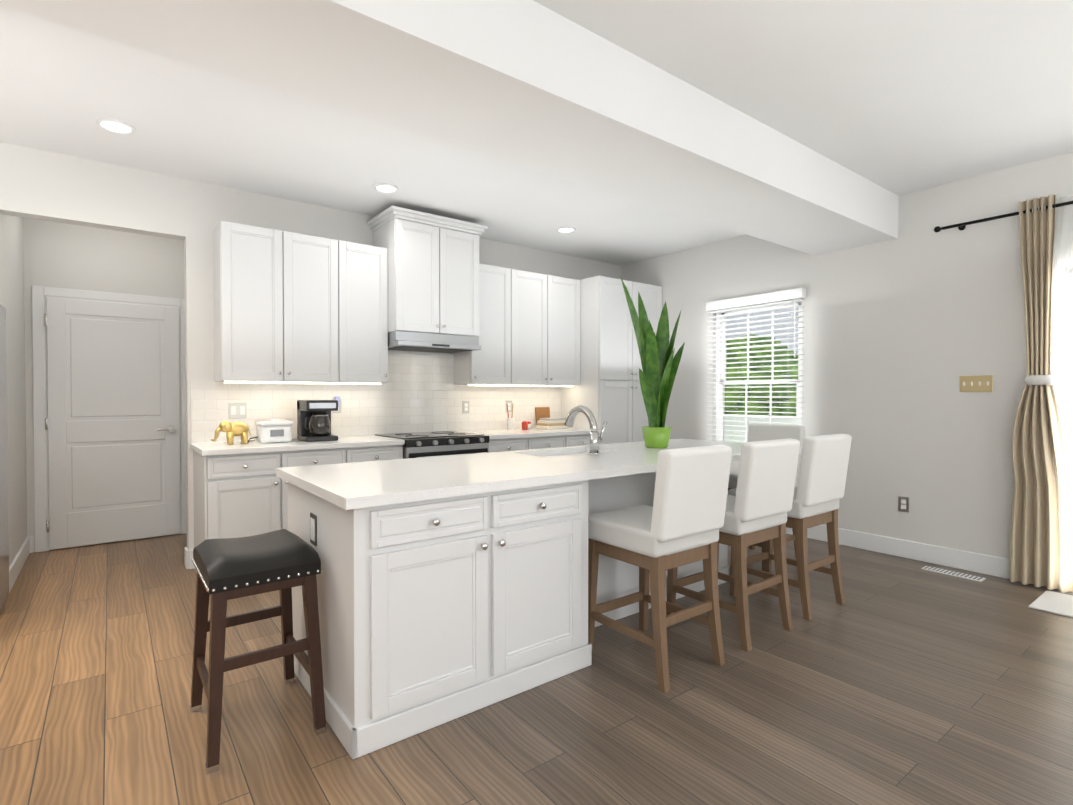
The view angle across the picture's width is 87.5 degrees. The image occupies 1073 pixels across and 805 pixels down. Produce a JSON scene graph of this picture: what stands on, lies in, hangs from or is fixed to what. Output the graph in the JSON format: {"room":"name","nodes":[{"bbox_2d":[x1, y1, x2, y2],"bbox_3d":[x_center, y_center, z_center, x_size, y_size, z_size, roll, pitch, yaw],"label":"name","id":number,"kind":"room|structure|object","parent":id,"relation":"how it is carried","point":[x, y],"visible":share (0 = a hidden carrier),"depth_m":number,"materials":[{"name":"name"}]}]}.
{"room":"kitchen","nodes":[
{"label":"kitchen","id":0,"kind":"room"},
{"bbox_2d":[2,214,29,566],"bbox_3d":[-3.727,-0.197,3.919,0.120,2.790,1.110,-1,1,-37],"label":"wall","id":1,"kind":"structure","parent":0,"point":[13,227],"depth_m":4.01,"materials":[{"name":"paint"}]},
{"bbox_2d":[9,536,33,592],"bbox_3d":[-3.637,1.130,3.941,0.030,0.135,1.250,-1,1,-37],"label":"baseboard","id":2,"kind":"structure","parent":1,"relation":"attached to","point":[27,547],"depth_m":3.97,"materials":[{"name":"white wood"}]},
{"bbox_2d":[26,218,184,551],"bbox_3d":[-3.623,-0.208,4.796,1.350,2.790,0.120,-1,1,-37],"label":"wall","id":3,"kind":"structure","parent":0,"point":[37,252],"depth_m":4.66,"materials":[{"name":"paint"}]},
{"bbox_2d":[32,286,186,551],"bbox_3d":[-3.538,0.130,4.730,1.070,2.115,0.093,-1,1,-37],"label":"door","id":4,"kind":"structure","parent":3,"relation":"attached to","point":[109,431],"depth_m":4.70,"materials":[{"name":"white wood"}]},
{"bbox_2d":[0,142,621,550],"bbox_3d":[-2.440,-0.200,4.127,8.840,2.790,0.120,-1,1,-37],"label":"wall","id":5,"kind":"structure","parent":0,"point":[60,188],"depth_m":4.02,"materials":[{"name":"paint"}]},
{"bbox_2d":[210,221,293,385],"bbox_3d":[-2.079,-0.704,4.110,0.462,1.100,0.327,-1,1,-37],"label":"upper cabinet","id":6,"kind":"object","parent":5,"relation":"attached to","point":[254,265],"depth_m":3.98,"materials":[{"name":"white wood"}]},
{"bbox_2d":[290,233,349,385],"bbox_3d":[-1.786,-0.707,4.333,0.524,1.100,0.327,-1,1,-37],"label":"upper cabinet","id":7,"kind":"object","parent":5,"relation":"attached to","point":[321,265],"depth_m":4.26,"materials":[{"name":"white wood"}]},
{"bbox_2d":[350,242,389,385],"bbox_3d":[-1.492,-0.710,4.557,0.462,1.100,0.327,-1,1,-37],"label":"upper cabinet","id":8,"kind":"object","parent":5,"relation":"attached to","point":[369,340],"depth_m":4.48,"materials":[{"name":"white wood"}]},
{"bbox_2d":[370,214,449,341],"bbox_3d":[-1.083,-1.034,4.770,0.453,0.912,0.477,-1,1,-37],"label":"upper cabinet","id":9,"kind":"object","parent":5,"relation":"attached to","point":[409,333],"depth_m":4.57,"materials":[{"name":"white wood"}]},
{"bbox_2d":[426,226,481,341],"bbox_3d":[-0.822,-1.037,4.969,0.452,0.912,0.477,-1,1,-37],"label":"upper cabinet","id":10,"kind":"object","parent":5,"relation":"attached to","point":[465,268],"depth_m":4.83,"materials":[{"name":"white wood"}]},
{"bbox_2d":[450,264,517,385],"bbox_3d":[-0.488,-0.720,5.322,0.503,1.100,0.327,-1,1,-37],"label":"upper cabinet","id":11,"kind":"object","parent":5,"relation":"attached to","point":[491,359],"depth_m":5.21,"materials":[{"name":"white wood"}]},
{"bbox_2d":[518,270,553,385],"bbox_3d":[-0.163,-0.723,5.570,0.564,1.100,0.327,-1,1,-37],"label":"upper cabinet","id":12,"kind":"object","parent":5,"relation":"attached to","point":[535,290],"depth_m":5.49,"materials":[{"name":"white wood"}]},
{"bbox_2d":[554,276,581,385],"bbox_3d":[0.162,-0.726,5.818,0.502,1.100,0.327,-1,1,-37],"label":"upper cabinet","id":13,"kind":"object","parent":5,"relation":"attached to","point":[567,292],"depth_m":5.74,"materials":[{"name":"white wood"}]},
{"bbox_2d":[0,533,1072,804],"bbox_3d":[-0.312,1.261,1.354,8.840,0.060,9.640,-1,1,-37],"label":"floor","id":14,"kind":"structure","parent":0,"point":[900,681],"depth_m":2.22,"materials":[{"name":"brown wood"}]},
{"bbox_2d":[0,304,8,611],"bbox_3d":[-3.341,0.322,2.817,0.910,1.780,0.821,-1,1,-37],"label":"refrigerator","id":15,"kind":"object","parent":14,"relation":"on","point":[4,561],"visible":1,"depth_m":3.29,"materials":[{"name":"grey"}]},
{"bbox_2d":[193,450,293,572],"bbox_3d":[-2.079,0.764,3.946,0.516,0.867,0.617,-1,1,-37],"label":"base cabinet","id":16,"kind":"object","parent":14,"relation":"on","point":[235,495],"depth_m":3.70,"materials":[{"name":"white wood"}]},
{"bbox_2d":[190,426,600,457],"bbox_3d":[-0.916,0.297,4.810,3.454,0.046,0.644,-1,1,-37],"label":"countertop","id":17,"kind":"structure","parent":16,"relation":"on","point":[348,441],"depth_m":4.18,"materials":[{"name":"white stone"}]},
{"bbox_2d":[211,421,250,444],"bbox_3d":[-2.138,0.209,3.921,0.252,0.165,0.096,-1,1,-37],"label":"elephant figurine","id":18,"kind":"object","parent":17,"relation":"on","point":[233,429],"visible":1,"depth_m":3.90,"materials":[{"name":"gold metal"}]},
{"bbox_2d":[248,419,292,442],"bbox_3d":[-1.964,0.204,4.117,0.275,0.170,0.264,-1,1,-37],"label":"rice cooker","id":19,"kind":"object","parent":17,"relation":"on","point":[273,431],"visible":0.98,"depth_m":4.04,"materials":[{"name":"white plastic"}]},
{"bbox_2d":[297,400,337,441],"bbox_3d":[-1.676,0.135,4.278,0.238,0.305,0.272,-1,1,-37],"label":"coffee maker","id":20,"kind":"object","parent":17,"relation":"on","point":[313,420],"visible":1,"depth_m":4.19,"materials":[{"name":"black plastic"}]},
{"bbox_2d":[507,403,530,429],"bbox_3d":[-0.155,0.140,5.575,0.277,0.261,0.170,-1,1,-37],"label":"jar","id":21,"kind":"object","parent":17,"relation":"on","point":[526,425],"visible":0.98,"depth_m":5.53,"materials":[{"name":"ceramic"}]},
{"bbox_2d":[534,407,572,428],"bbox_3d":[0.157,0.159,5.830,0.350,0.216,0.294,-1,1,-37],"label":"books","id":22,"kind":"object","parent":17,"relation":"on","point":[544,420],"visible":0.83,"depth_m":5.75,"materials":[{"name":"beige paper"}]},
{"bbox_2d":[190,529,326,774],"bbox_3d":[-1.078,0.876,2.148,0.388,0.688,0.488,-1,1,-37],"label":"stool","id":23,"kind":"object","parent":14,"relation":"on","point":[283,561],"visible":1,"depth_m":2.04,"materials":[{"name":"brown wood"}]},
{"bbox_2d":[294,446,357,466],"bbox_3d":[-1.749,0.761,4.198,0.571,0.867,0.617,-1,1,-37],"label":"base cabinet","id":24,"kind":"object","parent":14,"relation":"on","point":[301,457],"depth_m":3.99,"materials":[{"name":"white wood"}]},
{"bbox_2d":[358,446,393,461],"bbox_3d":[-1.422,0.758,4.447,0.507,0.867,0.617,-1,1,-37],"label":"base cabinet","id":25,"kind":"object","parent":14,"relation":"on","point":[365,453],"depth_m":4.21,"materials":[{"name":"white wood"}]},
{"bbox_2d":[394,434,497,458],"bbox_3d":[-0.897,0.740,4.803,0.888,0.893,0.666,-1,1,-37],"label":"stove","id":26,"kind":"object","parent":14,"relation":"on","point":[404,448],"depth_m":4.51,"materials":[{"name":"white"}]},
{"bbox_2d":[287,449,739,758],"bbox_3d":[0.156,0.776,3.068,2.656,0.867,0.966,-1,1,-37],"label":"kitchen island","id":27,"kind":"object","parent":14,"relation":"on","point":[451,587],"depth_m":2.18,"materials":[{"name":"wood"}]},
{"bbox_2d":[276,439,801,512],"bbox_3d":[0.258,0.322,3.159,2.990,0.038,0.980,-1,1,-37],"label":"island countertop","id":28,"kind":"structure","parent":27,"relation":"on","point":[342,485],"depth_m":2.56,"materials":[{"name":"white stone"}]},
{"bbox_2d":[564,405,607,452],"bbox_3d":[0.293,0.159,3.352,0.129,0.283,0.286,-1,1,-37],"label":"faucet","id":29,"kind":"object","parent":28,"relation":"on","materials":[{"name":"silver metal"}]},
{"bbox_2d":[620,276,684,447],"bbox_3d":[0.789,-0.274,3.681,0.354,1.138,0.402,-1,1,-37],"label":"snake plant","id":30,"kind":"object","parent":28,"relation":"on","point":[660,365],"visible":1,"depth_m":3.65,"materials":[{"name":"green plant"}]},
{"bbox_2d":[498,438,537,451],"bbox_3d":[-0.413,0.748,5.216,0.511,0.867,0.617,-1,1,-37],"label":"base cabinet","id":31,"kind":"object","parent":14,"relation":"on","point":[504,444],"depth_m":5.01,"materials":[{"name":"white wood"}]},
{"bbox_2d":[538,434,573,448],"bbox_3d":[-0.083,0.745,5.468,0.575,0.867,0.617,-1,1,-37],"label":"base cabinet","id":32,"kind":"object","parent":14,"relation":"on","point":[567,440],"depth_m":5.29,"materials":[{"name":"white wood"}]},
{"bbox_2d":[574,434,601,445],"bbox_3d":[0.247,0.741,5.719,0.510,0.867,0.617,-1,1,-37],"label":"base cabinet","id":33,"kind":"object","parent":14,"relation":"on","point":[579,439],"depth_m":5.48,"materials":[{"name":"white wood"}]},
{"bbox_2d":[558,276,637,443],"bbox_3d":[0.662,-0.054,6.025,0.534,2.450,0.617,-1,1,-37],"label":"tall cabinet","id":34,"kind":"object","parent":14,"relation":"on","point":[609,388],"depth_m":5.77,"materials":[{"name":"white wood"}]},
{"bbox_2d":[638,283,661,441],"bbox_3d":[0.990,-0.057,6.275,0.535,2.450,0.617,-1,1,-37],"label":"tall cabinet","id":35,"kind":"object","parent":14,"relation":"on","point":[651,295],"depth_m":6.04,"materials":[{"name":"white wood"}]},
{"bbox_2d":[588,445,731,692],"bbox_3d":[0.561,0.705,2.660,0.460,1.020,0.550,-1,1,-37],"label":"bar stool","id":36,"kind":"object","parent":14,"relation":"on","point":[680,522],"visible":0.98,"depth_m":2.49,"materials":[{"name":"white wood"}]},
{"bbox_2d":[666,438,799,651],"bbox_3d":[1.051,0.700,3.039,0.460,1.020,0.550,-1,1,-37],"label":"bar stool","id":37,"kind":"object","parent":14,"relation":"on","point":[758,506],"visible":0.73,"depth_m":2.83,"materials":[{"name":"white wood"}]},
{"bbox_2d":[728,423,805,570],"bbox_3d":[1.694,0.684,4.258,0.550,1.020,0.460,-1,1,-37],"label":"bar stool","id":38,"kind":"object","parent":14,"relation":"on","point":[760,432],"visible":0.1,"depth_m":4.28,"materials":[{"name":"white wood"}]},
{"bbox_2d":[728,434,851,620],"bbox_3d":[1.533,0.695,3.413,0.460,1.020,0.550,-1,1,-37],"label":"bar stool","id":39,"kind":"object","parent":14,"relation":"on","point":[819,489],"visible":0.65,"depth_m":3.20,"materials":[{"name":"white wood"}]},
{"bbox_2d":[921,566,985,581],"bbox_3d":[2.909,1.194,3.915,0.110,0.008,0.350,-1,1,-37],"label":"floor vent","id":40,"kind":"object","parent":14,"relation":"in","point":[956,574],"visible":1,"depth_m":3.90,"materials":[{"name":"white metal"}]},
{"bbox_2d":[1028,590,1072,617],"bbox_3d":[3.443,1.205,2.926,0.440,0.011,1.250,-1,1,-37],"label":"door mat","id":41,"kind":"object","parent":14,"relation":"on","point":[1054,602],"visible":0.96,"depth_m":3.33,"materials":[{"name":"fabric"}]},
{"bbox_2d":[0,0,1072,265],"bbox_3d":[-0.312,-1.598,1.317,8.840,0.080,9.640,-1,1,-37],"label":"ceiling","id":42,"kind":"structure","parent":0,"point":[900,96],"depth_m":3.03,"materials":[{"name":"paint"}]},
{"bbox_2d":[96,118,135,134],"bbox_3d":[-2.399,-1.585,3.197,0.180,0.036,0.180,-1,1,-37],"label":"recessed light","id":43,"kind":"object","parent":42,"relation":"in","point":[115,126],"visible":0.94,"depth_m":3.19,"materials":[{"name":"white plastic"}]},
{"bbox_2d":[374,183,398,192],"bbox_3d":[-1.114,-1.597,4.151,0.180,0.036,0.180,-1,1,-37],"label":"recessed light","id":44,"kind":"object","parent":42,"relation":"in","point":[386,188],"visible":0.98,"depth_m":4.15,"materials":[{"name":"white plastic"}]},
{"bbox_2d":[0,0,897,254],"bbox_3d":[-0.818,-1.402,1.983,8.600,0.330,0.650,-1,1,-37],"label":"ceiling beam","id":45,"kind":"structure","parent":42,"relation":"attached to","point":[532,84],"depth_m":2.36,"materials":[{"name":"paint"}]},
{"bbox_2d":[557,226,575,232],"bbox_3d":[0.276,-1.611,5.198,0.180,0.036,0.180,-1,1,-37],"label":"recessed light","id":46,"kind":"object","parent":42,"relation":"in","point":[566,229],"visible":0.88,"depth_m":5.20,"materials":[{"name":"white plastic"}]},
{"bbox_2d":[622,152,1072,558],"bbox_3d":[3.571,-0.191,3.433,0.120,2.790,8.270,-1,1,-37],"label":"wall","id":47,"kind":"structure","parent":0,"point":[910,325],"depth_m":4.26,"materials":[{"name":"paint"}]},
{"bbox_2d":[706,288,805,441],"bbox_3d":[2.082,-0.232,5.322,0.187,1.547,0.994,-1,1,-37],"label":"window blind","id":48,"kind":"structure","parent":47,"relation":"in","point":[764,302],"depth_m":5.29,"materials":[{"name":"white plastic"}]},
{"bbox_2d":[898,496,908,511],"bbox_3d":[2.829,0.783,4.314,0.008,0.116,0.072,-1,1,-37],"label":"electrical outlet","id":49,"kind":"object","parent":47,"relation":"attached to","point":[903,504],"visible":1,"depth_m":4.31,"materials":[{"name":"silver metal"}]},
{"bbox_2d":[786,525,1045,586],"bbox_3d":[2.371,1.118,4.912,0.016,0.135,3.250,-1,1,-37],"label":"baseboard","id":50,"kind":"structure","parent":47,"relation":"attached to","point":[971,561],"depth_m":4.22,"materials":[{"name":"white wood"}]},
{"bbox_2d":[960,375,992,391],"bbox_3d":[3.098,-0.132,3.948,0.008,0.116,0.190,-1,1,-37],"label":"switch plate","id":51,"kind":"object","parent":47,"relation":"attached to","point":[980,383],"visible":1,"depth_m":3.94,"materials":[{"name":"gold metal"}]},
{"bbox_2d":[934,201,1072,232],"bbox_3d":[3.928,-1.237,2.762,0.104,0.044,3.344,-1,1,-37],"label":"curtain rod","id":52,"kind":"object","parent":47,"relation":"attached to","point":[961,226],"visible":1,"depth_m":3.83,"materials":[{"name":"black metal"}]},
{"bbox_2d":[1010,194,1072,592],"bbox_3d":[3.251,-0.065,3.596,0.072,2.505,0.311,-1,1,-37],"label":"curtain","id":53,"kind":"object","parent":52,"relation":"hanging from","point":[1041,548],"visible":0.96,"depth_m":3.61,"materials":[{"name":"fabric"}]},
{"bbox_2d":[1025,375,1058,384],"bbox_3d":[3.252,-0.143,3.606,0.126,0.064,0.168,-1,1,-37],"label":"tieback","id":54,"kind":"object","parent":53,"relation":"attached to","point":[1042,380],"visible":0.96,"depth_m":3.56,"materials":[{"name":"white fabric"}]},
{"bbox_2d":[1050,196,1072,541],"bbox_3d":[3.819,-0.047,2.929,0.052,2.485,1.783,-1,1,-37],"label":"sheer curtain","id":55,"kind":"object","parent":52,"relation":"hanging from","point":[1058,365],"visible":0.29,"depth_m":3.55,"materials":[{"name":"white fabric"}]},
{"bbox_2d":[1063,267,1072,515],"bbox_3d":[4.005,0.177,2.876,0.092,2.070,1.910,-1,1,-37],"label":"door frame","id":56,"kind":"structure","parent":47,"relation":"attached to","point":[1068,388],"depth_m":3.59,"materials":[{"name":"white"}]},
{"bbox_3d":[29.792,1.631,22.672,64.878,0.450,80.000,-1,1,-37],"label":"ground","id":57,"kind":"structure","parent":0,"visible":0},
{"bbox_2d":[724,334,797,442],"bbox_3d":[13.961,0.839,13.793,20.189,8.994,65.088,-1,1,-37],"label":"trees","id":58,"kind":"object","parent":57,"relation":"on","point":[738,430],"depth_m":21.89,"materials":[{"name":"green plant"}]}
]}

